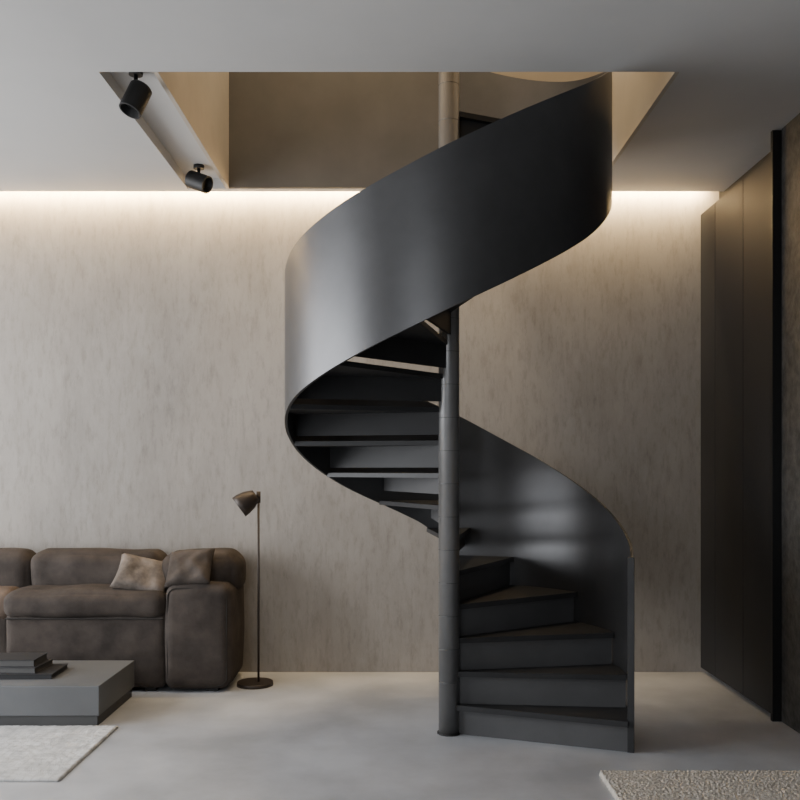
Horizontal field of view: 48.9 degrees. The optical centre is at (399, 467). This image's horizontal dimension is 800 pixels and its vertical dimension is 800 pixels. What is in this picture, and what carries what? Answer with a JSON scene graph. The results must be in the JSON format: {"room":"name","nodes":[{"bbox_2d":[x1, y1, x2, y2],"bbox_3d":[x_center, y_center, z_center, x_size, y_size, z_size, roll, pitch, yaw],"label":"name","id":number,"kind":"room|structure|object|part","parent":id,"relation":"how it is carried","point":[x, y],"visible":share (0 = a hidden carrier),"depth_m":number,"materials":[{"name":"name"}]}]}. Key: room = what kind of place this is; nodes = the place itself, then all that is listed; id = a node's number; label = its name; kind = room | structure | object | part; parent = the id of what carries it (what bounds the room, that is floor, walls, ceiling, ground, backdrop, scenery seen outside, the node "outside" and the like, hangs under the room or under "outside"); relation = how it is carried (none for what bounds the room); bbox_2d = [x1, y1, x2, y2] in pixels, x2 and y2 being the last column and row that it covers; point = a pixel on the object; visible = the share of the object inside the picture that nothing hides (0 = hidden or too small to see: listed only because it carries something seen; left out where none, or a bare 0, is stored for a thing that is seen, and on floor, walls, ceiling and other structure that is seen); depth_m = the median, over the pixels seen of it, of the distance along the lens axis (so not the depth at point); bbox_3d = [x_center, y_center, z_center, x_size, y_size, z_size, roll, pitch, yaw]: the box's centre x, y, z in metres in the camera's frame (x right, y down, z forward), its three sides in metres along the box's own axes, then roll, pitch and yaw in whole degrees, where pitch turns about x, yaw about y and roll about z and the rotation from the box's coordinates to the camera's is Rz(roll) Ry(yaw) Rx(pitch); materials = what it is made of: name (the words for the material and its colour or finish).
{"room":"living room","nodes":[
{"label":"living room","id":0,"kind":"room"},
{"bbox_2d":[0,192,718,671],"bbox_3d":[-1.000,-0.400,5.490,6.400,3.300,0.200,0,0,0],"label":"wall","id":1,"kind":"structure","parent":0,"point":[142,334],"depth_m":5.39,"materials":[{"name":"paint"}]},
{"bbox_2d":[0,0,799,191],"bbox_3d":[-1.000,-1.885,1.895,6.400,0.430,6.990,0,0,0],"label":"ceiling","id":2,"kind":"structure","parent":0,"point":[66,65],"depth_m":3.61,"materials":[{"name":"paint"}]},
{"bbox_2d":[119,72,151,118],"bbox_3d":[-1.151,-1.628,3.829,0.142,0.204,0.100,0,0,-41],"label":"track spotlight","id":3,"kind":"object","parent":2,"relation":"attached to","point":[137,95],"visible":0.93,"depth_m":3.80,"materials":[{"name":"black paint"}]},
{"bbox_2d":[185,164,212,193],"bbox_3d":[-1.149,-1.647,5.030,0.156,0.165,0.100,0,0,21],"label":"track spotlight","id":4,"kind":"object","parent":2,"relation":"attached to","point":[194,180],"visible":1,"depth_m":5.00,"materials":[{"name":"black paint"}]},
{"bbox_2d":[0,672,799,799],"bbox_3d":[-1.100,1.300,1.895,6.600,0.100,7.390,0,0,0],"label":"floor","id":5,"kind":"structure","parent":0,"point":[305,735],"depth_m":3.94,"materials":[{"name":"concrete"}]},
{"bbox_2d":[0,725,118,781],"bbox_3d":[-2.328,1.243,3.870,1.948,0.013,0.743,0,0,0],"label":"area rug","id":6,"kind":"object","parent":5,"relation":"on","point":[27,753],"visible":1,"depth_m":3.87,"materials":[{"name":"beige carpet"}]},
{"bbox_2d":[0,660,133,725],"bbox_3d":[-2.202,1.151,4.535,1.496,0.197,0.570,0,0,0],"label":"coffee table","id":7,"kind":"object","parent":5,"relation":"on","point":[87,692],"visible":0.99,"depth_m":4.26,"materials":[{"name":"concrete"}]},
{"bbox_2d":[0,653,67,678],"bbox_3d":[-1.980,1.008,4.500,0.488,0.087,0.258,0,0,0],"label":"book stack","id":8,"kind":"object","parent":7,"relation":"on","point":[12,665],"visible":1,"depth_m":4.43,"materials":[{"name":"grey paper"}]},
{"bbox_2d":[0,653,46,666],"bbox_3d":[-1.995,0.983,4.510,0.313,0.035,0.185,0,0,0],"label":"book","id":9,"kind":"object","parent":8,"relation":"on","point":[6,659],"depth_m":4.46,"materials":[{"name":"grey paper"}]},
{"bbox_2d":[0,659,53,673],"bbox_3d":[-2.000,1.014,4.515,0.360,0.028,0.210,0,0,3],"label":"book","id":10,"kind":"object","parent":8,"relation":"on","point":[40,666],"depth_m":4.42,"materials":[{"name":"grey paper"}]},
{"bbox_2d":[0,548,245,690],"bbox_3d":[-2.050,0.861,5.127,2.266,0.777,0.520,0,0,0],"label":"sofa","id":11,"kind":"object","parent":5,"relation":"on","point":[60,603],"visible":0.87,"depth_m":4.91,"materials":[{"name":"fabric"}]},
{"bbox_3d":[-2.685,1.025,5.189,0.948,0.410,0.359,0,0,0],"label":"seat","id":12,"kind":"part","parent":11,"relation":"part of","materials":[{"name":"fabric"}]},
{"bbox_2d":[0,586,18,618],"bbox_3d":[-2.680,0.771,5.107,1.002,0.199,0.265,0,0,0],"label":"seat cushion","id":13,"kind":"object","parent":11,"relation":"on","point":[4,590],"depth_m":5.01,"materials":[{"name":"fabric"}]},
{"bbox_2d":[0,548,35,587],"bbox_3d":[-2.636,0.641,5.254,0.953,0.337,0.250,0,0,0],"label":"cushion","id":14,"kind":"object","parent":11,"relation":"on","point":[16,564],"depth_m":5.15,"materials":[{"name":"fabric"}]},
{"bbox_2d":[4,584,166,617],"bbox_3d":[-1.762,0.760,5.054,0.942,0.179,0.363,0,0,0],"label":"seat cushion","id":15,"kind":"object","parent":11,"relation":"on","point":[20,600],"depth_m":4.89,"materials":[{"name":"fabric"}]},
{"bbox_3d":[-1.758,1.015,5.137,0.909,0.430,0.466,0,0,0],"label":"seat","id":16,"kind":"part","parent":11,"relation":"part of","materials":[{"name":"fabric"}]},
{"bbox_2d":[31,548,167,584],"bbox_3d":[-1.785,0.643,5.246,0.793,0.333,0.273,0,0,0],"label":"cushion","id":17,"kind":"object","parent":11,"relation":"on","point":[50,566],"depth_m":5.12,"materials":[{"name":"fabric"}]},
{"bbox_2d":[110,553,165,591],"bbox_3d":[-1.470,0.615,5.035,0.342,0.251,0.174,0,0,-7],"label":"throw pillow","id":18,"kind":"object","parent":11,"relation":"on","point":[134,572],"visible":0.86,"depth_m":4.99,"materials":[{"name":"fabric"}]},
{"bbox_2d":[164,549,214,586],"bbox_3d":[-1.190,0.564,4.984,0.283,0.211,0.180,0,0,6],"label":"throw pillow","id":19,"kind":"object","parent":11,"relation":"on","point":[188,566],"visible":0.97,"depth_m":4.93,"materials":[{"name":"brown fabric"}]},
{"bbox_3d":[-1.134,0.937,5.126,0.398,0.596,0.501,0,0,0],"label":"arm","id":20,"kind":"part","parent":11,"relation":"part of","materials":[{"name":"fabric"}]},
{"bbox_2d":[232,490,272,689],"bbox_3d":[-0.848,0.689,5.070,0.235,1.123,0.210,0,0,0],"label":"floor lamp","id":21,"kind":"object","parent":5,"relation":"on","point":[246,501],"visible":1,"depth_m":5.06,"materials":[{"name":"brown metal"}]},
{"bbox_3d":[-0.887,0.203,5.052,0.156,0.151,0.134,0,0,0],"label":"lamp shade","id":22,"kind":"part","parent":21,"relation":"part of","materials":[{"name":"brown metal"}]},
{"bbox_3d":[-0.815,0.690,5.070,0.013,1.080,0.013,0,0,0],"label":"stem","id":23,"kind":"part","parent":21,"relation":"part of","materials":[{"name":"brown metal"}]},
{"bbox_2d":[285,72,633,752],"bbox_3d":[0.264,-1.050,4.168,1.605,4.600,1.565,0,0,0],"label":"spiral staircase","id":24,"kind":"structure","parent":5,"relation":"on","point":[536,573],"depth_m":4.08,"materials":[{"name":"metal"}]},
{"bbox_3d":[1.016,0.822,3.872,0.028,0.856,0.024,0,0,20],"label":"post","id":25,"kind":"part","parent":24,"relation":"part of","materials":[{"name":"metal"}]},
{"bbox_2d":[599,770,799,799],"bbox_3d":[1.335,1.235,3.062,1.056,0.027,1.031,0,0,0],"label":"area rug","id":26,"kind":"object","parent":5,"relation":"on","point":[676,784],"visible":1,"depth_m":3.41,"materials":[{"name":"carpet"}]},
{"bbox_2d":[701,130,781,721],"bbox_3d":[1.895,-0.207,4.862,0.117,2.915,1.051,0,0,0],"label":"built-in wardrobe","id":27,"kind":"object","parent":5,"relation":"on","point":[741,232],"visible":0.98,"depth_m":4.69,"materials":[{"name":"black paint"}]},
{"bbox_3d":[1.850,-0.165,5.264,0.020,2.770,0.243,0,0,0],"label":"door panel","id":28,"kind":"part","parent":27,"relation":"part of","materials":[{"name":"black wood"}]},
{"bbox_3d":[1.850,-0.165,4.930,0.020,2.770,0.414,0,0,0],"label":"door panel","id":29,"kind":"part","parent":27,"relation":"part of","materials":[{"name":"black wood"}]},
{"bbox_3d":[1.850,-0.165,4.540,0.020,2.770,0.355,0,0,0],"label":"door panel","id":30,"kind":"part","parent":27,"relation":"part of","materials":[{"name":"black wood"}]},
{"bbox_3d":[1.895,-0.207,4.348,0.117,2.915,0.023,0,0,0],"label":"panel","id":31,"kind":"part","parent":27,"relation":"part of","materials":[{"name":"black paint"}]},
{"bbox_2d":[154,72,678,188],"bbox_3d":[0.080,-3.010,4.487,2.240,2.681,1.595,0,0,0],"label":"wall","id":32,"kind":"structure","parent":0,"point":[256,130],"depth_m":5.25,"materials":[{"name":"paint"}]},
{"bbox_2d":[719,152,770,198],"bbox_3d":[2.078,-0.400,4.862,0.245,3.300,1.055,0,0,0],"label":"wall","id":33,"kind":"structure","parent":0,"point":[721,194],"depth_m":4.98,"materials":[{"name":"beige paint"}]},
{"bbox_2d":[782,113,799,733],"bbox_3d":[2.040,-0.400,1.367,0.320,3.300,5.935,0,0,0],"label":"wall","id":34,"kind":"structure","parent":0,"point":[790,132],"depth_m":4.24,"materials":[{"name":"stone"}]}
]}

